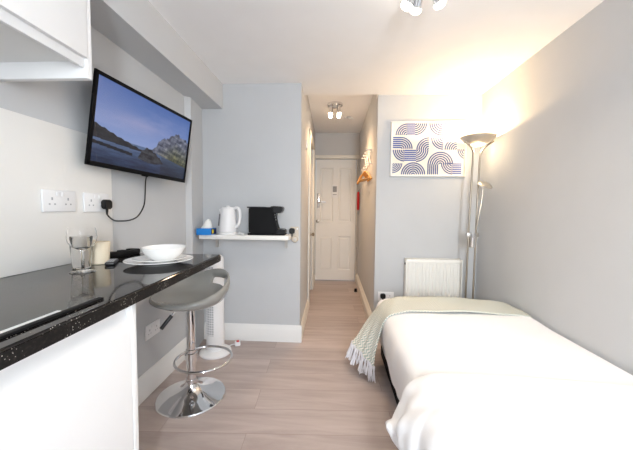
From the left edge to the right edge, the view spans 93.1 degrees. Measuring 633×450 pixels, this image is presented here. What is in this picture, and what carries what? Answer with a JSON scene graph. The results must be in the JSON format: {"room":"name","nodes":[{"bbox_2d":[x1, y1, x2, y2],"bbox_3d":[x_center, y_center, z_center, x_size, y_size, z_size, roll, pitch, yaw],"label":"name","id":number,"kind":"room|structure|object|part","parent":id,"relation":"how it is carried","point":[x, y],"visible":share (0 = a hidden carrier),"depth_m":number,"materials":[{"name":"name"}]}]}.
{"room":"studio apartment","nodes":[
{"label":"studio apartment","id":0,"kind":"room"},
{"bbox_2d":[0,26,185,378],"bbox_3d":[-1.142,0.006,0.708,0.100,2.190,3.980,1,3,3],"label":"wall","id":1,"kind":"structure","parent":0,"point":[162,220],"depth_m":1.70,"materials":[{"name":"grey paint"}]},
{"bbox_2d":[0,0,91,81],"bbox_3d":[-0.936,-0.653,0.358,0.331,0.412,1.276,1,3,3],"label":"upper cabinet","id":2,"kind":"object","parent":1,"relation":"attached to","point":[41,40],"visible":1,"depth_m":0.91,"materials":[{"name":"white laminate"}]},
{"bbox_3d":[-0.793,-0.507,0.347,0.012,0.060,1.254,1,3,3],"label":"rail","id":3,"kind":"part","parent":2,"relation":"part of","materials":[{"name":"white wood"}]},
{"bbox_3d":[-0.764,-0.698,0.649,0.021,0.352,0.620,1,3,3],"label":"door","id":4,"kind":"part","parent":2,"relation":"part of","materials":[{"name":"white laminate"}]},
{"bbox_2d":[0,108,112,277],"bbox_3d":[-1.099,-0.080,0.492,0.006,0.574,2.065,1,3,3],"label":"backsplash","id":5,"kind":"structure","parent":1,"relation":"attached to","point":[36,155],"depth_m":1.15,"materials":[{"name":"white paint"}]},
{"bbox_2d":[41,189,75,211],"bbox_3d":[-1.047,-0.098,1.224,0.013,0.088,0.148,1,3,3],"label":"wall socket","id":6,"kind":"object","parent":5,"relation":"attached to","point":[51,200],"visible":1,"depth_m":1.21,"materials":[{"name":"white plastic"}]},
{"bbox_2d":[83,192,108,211],"bbox_3d":[-1.036,-0.106,1.416,0.013,0.088,0.148,1,3,3],"label":"wall socket","id":7,"kind":"object","parent":5,"relation":"attached to","point":[91,201],"visible":0.91,"depth_m":1.39,"materials":[{"name":"white plastic"}]},
{"bbox_2d":[101,200,111,214],"bbox_3d":[-1.017,-0.087,1.456,0.026,0.072,0.048,1,3,3],"label":"plug","id":8,"kind":"object","parent":7,"relation":"in","point":[105,204],"visible":1,"depth_m":1.44,"materials":[{"name":"black plastic"}]},
{"bbox_2d":[107,177,146,221],"bbox_3d":[-1.019,-0.164,1.623,0.038,0.289,0.346,1,3,3],"label":"power cable","id":9,"kind":"object","parent":8,"relation":"attached to","point":[146,177],"visible":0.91,"depth_m":1.74,"materials":[{"name":"black plastic"}]},
{"bbox_2d":[84,68,191,182],"bbox_3d":[-0.939,-0.479,1.647,0.111,0.432,0.713,1,3,10],"label":"television","id":10,"kind":"object","parent":1,"relation":"attached to","point":[129,131],"visible":1,"depth_m":1.53,"materials":[{"name":"black plastic"}]},
{"bbox_2d":[145,318,159,340],"bbox_3d":[-1.027,0.655,1.884,0.013,0.088,0.148,1,3,3],"label":"wall socket","id":11,"kind":"object","parent":1,"relation":"attached to","point":[153,328],"visible":1,"depth_m":1.88,"materials":[{"name":"white plastic"}]},
{"bbox_2d":[90,0,222,108],"bbox_3d":[-0.993,-0.981,0.597,0.185,0.205,3.880,1,3,3],"label":"beam","id":12,"kind":"structure","parent":1,"relation":"attached to","point":[135,26],"depth_m":1.64,"materials":[{"name":"grey paint"}]},
{"bbox_2d":[137,337,186,405],"bbox_3d":[-1.040,0.977,1.681,0.018,0.150,1.310,1,3,3],"label":"baseboard","id":13,"kind":"structure","parent":1,"relation":"attached to","point":[154,376],"depth_m":1.94,"materials":[{"name":"white wood"}]},
{"bbox_2d":[184,96,203,346],"bbox_3d":[-0.975,0.018,2.446,0.038,1.985,0.295,1,3,3],"label":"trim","id":14,"kind":"structure","parent":1,"relation":"attached to","point":[192,110],"depth_m":2.39,"materials":[{"name":"grey paint"}]},
{"bbox_2d":[202,83,302,324],"bbox_3d":[-0.557,-0.090,2.615,0.850,2.190,0.100,1,3,3],"label":"wall","id":15,"kind":"structure","parent":0,"point":[252,145],"depth_m":2.55,"materials":[{"name":"grey paint"}]},
{"bbox_2d":[198,233,291,247],"bbox_3d":[-0.580,0.137,2.480,0.730,0.120,0.194,1,3,3],"label":"wall shelf","id":16,"kind":"object","parent":15,"relation":"attached to","point":[216,236],"visible":0.77,"depth_m":2.39,"materials":[{"name":"white laminate"}]},
{"bbox_2d":[196,219,215,234],"bbox_3d":[-0.888,0.014,2.427,0.118,0.126,0.120,1,3,3],"label":"tissue box","id":17,"kind":"object","parent":16,"relation":"on","point":[207,228],"visible":1,"depth_m":2.38,"materials":[{"name":"blue cardboard"}]},
{"bbox_2d":[218,206,241,234],"bbox_3d":[-0.724,-0.042,2.466,0.156,0.236,0.171,-2,4,-42],"label":"kettle","id":18,"kind":"object","parent":16,"relation":"on","point":[227,223],"visible":1,"depth_m":2.42,"materials":[{"name":"white plastic"}]},
{"bbox_3d":[-0.649,-0.063,2.458,0.071,0.180,0.025,1,3,9],"label":"handle","id":19,"kind":"part","parent":18,"relation":"part of","materials":[{"name":"white plastic"}]},
{"bbox_2d":[247,206,286,235],"bbox_3d":[-0.404,-0.038,2.458,0.309,0.236,0.124,1,3,3],"label":"coffee machine","id":20,"kind":"object","parent":16,"relation":"on","point":[262,220],"visible":1,"depth_m":2.40,"materials":[{"name":"black plastic"}]},
{"bbox_2d":[277,228,286,233],"bbox_3d":[-0.284,0.049,2.456,0.067,0.038,0.104,1,3,3],"label":"drip tray","id":21,"kind":"object","parent":20,"relation":"on","point":[279,230],"depth_m":2.41,"materials":[{"name":"black plastic"}]},
{"bbox_2d":[204,322,301,342],"bbox_3d":[-0.556,0.934,2.610,0.856,0.145,0.018,1,3,3],"label":"baseboard","id":22,"kind":"structure","parent":15,"relation":"attached to","point":[232,331],"depth_m":2.60,"materials":[{"name":"white wood"}]},
{"bbox_2d":[290,227,298,236],"bbox_3d":[-0.187,0.058,2.545,0.070,0.086,0.013,1,3,3],"label":"wall socket","id":23,"kind":"object","parent":15,"relation":"attached to","point":[296,233],"visible":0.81,"depth_m":2.54,"materials":[{"name":"beige plastic"}]},
{"bbox_2d":[289,228,294,235],"bbox_3d":[-0.206,0.062,2.529,0.048,0.072,0.026,1,3,3],"label":"plug","id":24,"kind":"object","parent":23,"relation":"in","point":[291,230],"visible":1,"depth_m":2.52,"materials":[{"name":"black plastic"}]},
{"bbox_2d":[292,236,297,241],"bbox_3d":[-0.184,0.120,2.537,0.056,0.056,0.036,1,3,3],"label":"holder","id":25,"kind":"object","parent":15,"relation":"attached to","point":[294,238],"visible":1,"depth_m":2.53,"materials":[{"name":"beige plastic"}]},
{"bbox_2d":[138,280,398,449],"bbox_3d":[0.183,1.106,1.838,2.647,0.100,6.470,1,3,3],"label":"floor","id":26,"kind":"structure","parent":0,"point":[305,395],"depth_m":1.84,"materials":[{"name":"brown wood"}]},
{"bbox_2d":[0,303,138,449],"bbox_3d":[-0.868,0.697,0.231,0.517,0.866,1.488,1,3,3],"label":"base cabinet","id":27,"kind":"object","parent":26,"relation":"on","point":[80,391],"visible":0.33,"depth_m":0.73,"materials":[{"name":"white laminate"}]},
{"bbox_3d":[-0.624,0.281,0.185,0.014,0.024,1.468,1,3,3],"label":"rail","id":28,"kind":"part","parent":27,"relation":"part of","materials":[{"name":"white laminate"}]},
{"bbox_2d":[0,253,220,369],"bbox_3d":[-0.806,0.228,0.534,0.595,0.038,2.148,1,3,3],"label":"countertop","id":29,"kind":"structure","parent":27,"relation":"on","point":[122,285],"depth_m":0.90,"materials":[{"name":"black stone"}]},
{"bbox_2d":[0,295,103,339],"bbox_3d":[-0.817,0.215,0.360,0.454,0.006,0.902,1,3,3],"label":"cooktop","id":30,"kind":"object","parent":29,"relation":"in","point":[18,314],"visible":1,"depth_m":0.70,"materials":[{"name":"black ceramic"}]},
{"bbox_2d":[69,246,92,268],"bbox_3d":[-0.938,0.109,1.198,0.079,0.126,0.079,1,3,3],"label":"tumbler","id":31,"kind":"object","parent":29,"relation":"on","point":[75,254],"visible":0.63,"depth_m":1.17,"materials":[{"name":"clear glass"}]},
{"bbox_2d":[66,227,96,273],"bbox_3d":[-0.879,0.093,1.127,0.094,0.166,0.094,1,3,3],"label":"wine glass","id":32,"kind":"object","parent":29,"relation":"on","point":[79,238],"visible":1,"depth_m":1.10,"materials":[{"name":"clear glass"}]},
{"bbox_2d":[92,241,110,264],"bbox_3d":[-0.935,0.119,1.294,0.080,0.095,0.080,1,3,3],"label":"cup","id":33,"kind":"object","parent":29,"relation":"on","point":[101,249],"visible":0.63,"depth_m":1.27,"materials":[{"name":"beige ceramic"}]},
{"bbox_2d":[104,258,118,265],"bbox_3d":[-0.885,0.159,1.298,0.036,0.016,0.110,-1,3,-25],"label":"remote control","id":34,"kind":"object","parent":29,"relation":"on","point":[110,262],"visible":0.98,"depth_m":1.26,"materials":[{"name":"black plastic"}]},
{"bbox_2d":[110,248,139,258],"bbox_3d":[-0.976,0.142,1.468,0.044,0.031,0.280,1,3,6],"label":"lead","id":35,"kind":"object","parent":29,"relation":"on","point":[130,251],"visible":0.69,"depth_m":1.49,"materials":[{"name":"black plastic"}]},
{"bbox_2d":[123,254,192,266],"bbox_3d":[-0.686,0.158,1.313,0.273,0.022,0.273,1,3,3],"label":"plate","id":36,"kind":"object","parent":29,"relation":"on","point":[189,257],"visible":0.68,"depth_m":1.25,"materials":[{"name":"white ceramic"}]},
{"bbox_2d":[132,254,186,263],"bbox_3d":[-0.686,0.151,1.317,0.214,0.020,0.214,1,3,3],"label":"plate","id":37,"kind":"object","parent":36,"relation":"on","point":[143,259],"visible":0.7,"depth_m":1.28,"materials":[{"name":"white ceramic"}]},
{"bbox_2d":[140,244,185,260],"bbox_3d":[-0.669,0.124,1.317,0.179,0.058,0.179,1,3,3],"label":"bowl","id":38,"kind":"object","parent":37,"relation":"on","point":[163,252],"visible":0.93,"depth_m":1.27,"materials":[{"name":"white ceramic"}]},
{"bbox_3d":[-0.826,0.658,0.963,0.517,0.866,0.020,1,3,3],"label":"panel","id":39,"kind":"part","parent":27,"relation":"part of","materials":[{"name":"white laminate"}]},
{"bbox_2d":[149,268,232,418],"bbox_3d":[-0.749,0.670,1.816,0.485,0.753,0.459,1,3,3],"label":"bar stool","id":40,"kind":"object","parent":26,"relation":"on","point":[192,396],"visible":0.97,"depth_m":1.79,"materials":[{"name":"silver metal"}]},
{"bbox_3d":[-0.755,0.383,1.802,0.472,0.181,0.463,1,3,3],"label":"seat","id":41,"kind":"part","parent":40,"relation":"part of","materials":[{"name":"grey plastic"}]},
{"bbox_2d":[199,255,230,359],"bbox_3d":[-0.800,0.626,2.371,0.244,0.782,0.244,1,3,3],"label":"tower fan","id":42,"kind":"object","parent":26,"relation":"on","point":[214,314],"visible":0.55,"depth_m":2.32,"materials":[{"name":"white plastic"}]},
{"bbox_2d":[205,269,213,336],"bbox_3d":[-0.829,0.589,2.313,0.086,0.540,0.016,2,3,27],"label":"grille","id":43,"kind":"object","parent":42,"relation":"attached to","point":[209,311],"depth_m":2.31,"materials":[{"name":"white plastic"}]},
{"bbox_2d":[229,340,239,345],"bbox_3d":[-0.688,0.990,2.508,0.100,0.043,0.040,-1,3,-20],"label":"plug","id":44,"kind":"object","parent":26,"relation":"on","point":[237,342],"visible":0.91,"depth_m":2.50,"materials":[{"name":"white plastic"}]},
{"bbox_2d":[381,346,398,405],"bbox_3d":[0.912,0.871,1.380,0.918,0.432,1.925,1,3,3],"label":"bed","id":45,"kind":"object","parent":26,"relation":"on","point":[382,352],"visible":0.06,"depth_m":2.03,"materials":[{"name":"black fabric"}]},
{"bbox_2d":[376,298,632,449],"bbox_3d":[0.829,0.783,1.390,1.089,0.392,1.984,1,3,3],"label":"duvet","id":46,"kind":"object","parent":45,"relation":"on","point":[460,380],"visible":0.85,"depth_m":1.14,"materials":[{"name":"white fabric"}]},
{"bbox_2d":[345,296,532,381],"bbox_3d":[0.811,0.789,2.175,1.200,0.486,0.483,1,3,3],"label":"throw","id":47,"kind":"object","parent":46,"relation":"on","point":[365,342],"visible":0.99,"depth_m":2.09,"materials":[{"name":"white fabric"}]},
{"bbox_2d":[460,133,496,298],"bbox_3d":[1.302,0.155,2.493,0.282,1.750,0.269,1,3,3],"label":"floor lamp","id":48,"kind":"object","parent":26,"relation":"on","point":[477,139],"visible":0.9,"depth_m":2.46,"materials":[{"name":"silver metal"}]},
{"bbox_2d":[469,232,475,247],"bbox_3d":[1.292,0.123,2.488,0.048,0.125,0.048,1,3,3],"label":"dimmer switch","id":49,"kind":"object","parent":48,"relation":"attached to","point":[472,236],"depth_m":2.47,"materials":[{"name":"silver metal"}]},
{"bbox_3d":[1.317,-0.688,2.448,0.269,0.061,0.269,1,3,3],"label":"lamp shade","id":50,"kind":"part","parent":48,"relation":"part of","materials":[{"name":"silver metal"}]},
{"bbox_2d":[471,143,485,146],"bbox_3d":[1.317,-0.654,2.450,0.112,0.020,0.112,1,3,3],"label":"diffuser","id":51,"kind":"object","parent":48,"relation":"attached to","point":[472,144],"depth_m":2.43,"materials":[{"name":"white glass"}]},
{"bbox_3d":[1.328,-0.117,2.451,0.053,0.391,0.018,3,4,36],"label":"reading arm","id":52,"kind":"part","parent":48,"relation":"part of","materials":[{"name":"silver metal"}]},
{"bbox_2d":[301,92,314,320],"bbox_3d":[-0.130,-0.217,3.707,0.100,2.337,2.140,1,3,3],"label":"wall","id":53,"kind":"structure","parent":0,"point":[307,121],"depth_m":3.06,"materials":[{"name":"paint"}]},
{"bbox_2d":[301,299,308,337],"bbox_3d":[-0.117,0.929,3.022,0.018,0.120,0.855,1,3,3],"label":"baseboard","id":54,"kind":"structure","parent":53,"relation":"attached to","point":[304,318],"depth_m":2.99,"materials":[{"name":"white wood"}]},
{"bbox_2d":[307,128,314,300],"bbox_3d":[-0.086,-0.081,3.852,0.098,2.050,0.900,1,3,3],"label":"door","id":55,"kind":"structure","parent":53,"relation":"in","point":[311,141],"depth_m":3.49,"materials":[{"name":"wood"}]},
{"bbox_2d":[315,133,359,279],"bbox_3d":[0.332,-0.272,4.811,0.872,2.337,0.120,1,3,3],"label":"wall","id":56,"kind":"structure","parent":0,"point":[325,143],"depth_m":4.70,"materials":[{"name":"paint"}]},
{"bbox_2d":[314,155,358,281],"bbox_3d":[0.313,-0.097,4.741,0.694,1.995,0.114,1,3,3],"label":"door","id":57,"kind":"structure","parent":56,"relation":"in","point":[334,229],"depth_m":4.76,"materials":[{"name":"beige paint"}]},
{"bbox_3d":[0.029,-0.388,4.751,0.036,0.230,0.012,1,3,3],"label":"handle plate","id":58,"kind":"part","parent":57,"relation":"part of","materials":[{"name":"silver metal"}]},
{"bbox_2d":[332,185,337,197],"bbox_3d":[0.287,-0.530,4.732,0.095,0.200,0.005,1,3,3],"label":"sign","id":59,"kind":"object","parent":57,"relation":"attached to","point":[334,187],"visible":1,"depth_m":4.73,"materials":[{"name":"white paper"}]},
{"bbox_2d":[308,95,372,132],"bbox_3d":[0.288,-1.437,3.764,0.872,0.100,2.090,1,3,3],"label":"ceiling","id":60,"kind":"structure","parent":0,"point":[355,106],"depth_m":3.70,"materials":[{"name":"white paint"}]},
{"bbox_2d":[327,101,342,117],"bbox_3d":[0.209,-1.294,3.390,0.174,0.146,0.174,1,3,3],"label":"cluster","id":61,"kind":"object","parent":60,"relation":"attached to","point":[334,104],"visible":1,"depth_m":3.34,"materials":[{"name":"silver metal"}]},
{"bbox_3d":[0.209,-1.353,3.387,0.174,0.028,0.174,1,3,3],"label":"ceiling plate","id":62,"kind":"part","parent":61,"relation":"part of","materials":[{"name":"silver metal"}]},
{"bbox_2d":[357,95,376,310],"bbox_3d":[0.661,-0.215,3.807,0.100,2.337,1.850,1,3,3],"label":"wall","id":63,"kind":"structure","parent":0,"point":[368,130],"depth_m":3.47,"materials":[{"name":"paint"}]},
{"bbox_2d":[357,190,359,214],"bbox_3d":[0.635,-0.346,4.559,0.044,0.378,0.041,1,3,3],"label":"folded umbrella","id":64,"kind":"object","parent":63,"relation":"hanging from","point":[358,193],"visible":1,"depth_m":4.54,"materials":[{"name":"red fabric"}]},
{"bbox_2d":[356,274,371,318],"bbox_3d":[0.582,0.889,3.820,0.030,0.130,1.950,1,3,3],"label":"baseboard","id":65,"kind":"structure","parent":63,"relation":"attached to","point":[367,310],"depth_m":3.59,"materials":[{"name":"white wood"}]},
{"bbox_2d":[361,149,371,170],"bbox_3d":[0.562,-0.726,3.390,0.062,0.160,0.560,1,3,3],"label":"coat rack","id":66,"kind":"object","parent":63,"relation":"attached to","point":[368,157],"visible":0.92,"depth_m":3.30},
{"bbox_2d":[358,164,371,181],"bbox_3d":[0.526,-0.571,3.250,0.021,0.187,0.382,0,3,-11],"label":"hanger","id":67,"kind":"object","parent":66,"relation":"hanging from","point":[369,175],"visible":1,"depth_m":3.25,"materials":[{"name":"brown wood"}]},
{"bbox_2d":[148,0,603,96],"bbox_3d":[0.146,-1.126,0.669,2.647,0.100,4.370,1,3,3],"label":"ceiling","id":68,"kind":"structure","parent":0,"point":[329,47],"depth_m":1.83,"materials":[{"name":"white paint"}]},
{"bbox_2d":[401,0,445,14],"bbox_3d":[0.471,-1.046,1.323,0.199,0.123,0.210,2,3,25],"label":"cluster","id":69,"kind":"object","parent":68,"relation":"attached to","point":[414,6],"visible":1,"depth_m":1.37,"materials":[{"name":"white glass"}]},
{"bbox_3d":[0.415,-1.011,1.383,0.052,0.047,0.053,1,3,3],"label":"bulb","id":70,"kind":"part","parent":69,"relation":"part of","materials":[{"name":"white glass"}]},
{"bbox_3d":[0.465,-1.012,1.412,0.054,0.047,0.050,1,3,3],"label":"bulb","id":71,"kind":"part","parent":69,"relation":"part of","materials":[{"name":"white glass"}]},
{"bbox_3d":[0.563,-1.009,1.369,0.051,0.047,0.054,1,3,3],"label":"bulb","id":72,"kind":"part","parent":69,"relation":"part of","materials":[{"name":"white glass"}]},
{"bbox_2d":[372,94,482,311],"bbox_3d":[1.016,-0.085,2.816,0.925,2.190,0.100,1,3,3],"label":"wall","id":73,"kind":"structure","parent":0,"point":[415,217],"depth_m":2.76,"materials":[{"name":"grey paint"}]},
{"bbox_2d":[378,292,393,300],"bbox_3d":[0.652,0.672,2.820,0.148,0.088,0.013,1,3,3],"label":"wall socket","id":74,"kind":"object","parent":73,"relation":"attached to","point":[388,294],"visible":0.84,"depth_m":2.82,"materials":[{"name":"white plastic"}]},
{"bbox_2d":[380,293,385,299],"bbox_3d":[0.621,0.677,2.805,0.048,0.072,0.026,1,3,3],"label":"plug","id":75,"kind":"object","parent":74,"relation":"attached to","point":[382,295],"visible":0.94,"depth_m":2.79,"materials":[{"name":"black plastic"}]},
{"bbox_2d":[390,121,467,176],"bbox_3d":[1.011,-0.688,2.720,0.670,0.495,0.028,1,3,3],"label":"framed print","id":76,"kind":"object","parent":73,"relation":"attached to","point":[417,148],"visible":1,"depth_m":2.71,"materials":[{"name":"beige paper"}]},
{"bbox_2d":[403,258,462,297],"bbox_3d":[1.054,0.661,2.754,0.506,0.708,0.098,1,3,3],"label":"radiator","id":77,"kind":"object","parent":73,"relation":"attached to","point":[423,277],"visible":0.7,"depth_m":2.70,"materials":[{"name":"white metal"}]},
{"bbox_2d":[405,258,461,260],"bbox_3d":[1.060,0.314,2.728,0.491,0.013,0.072,1,3,3],"label":"grille","id":78,"kind":"object","parent":77,"relation":"attached to","point":[406,259],"depth_m":2.70,"materials":[{"name":"white metal"}]},
{"bbox_2d":[475,0,632,374],"bbox_3d":[1.409,0.031,0.708,0.100,2.190,4.270,1,3,3],"label":"wall","id":79,"kind":"structure","parent":0,"point":[555,230],"depth_m":1.68,"materials":[{"name":"grey paint"}]}
]}

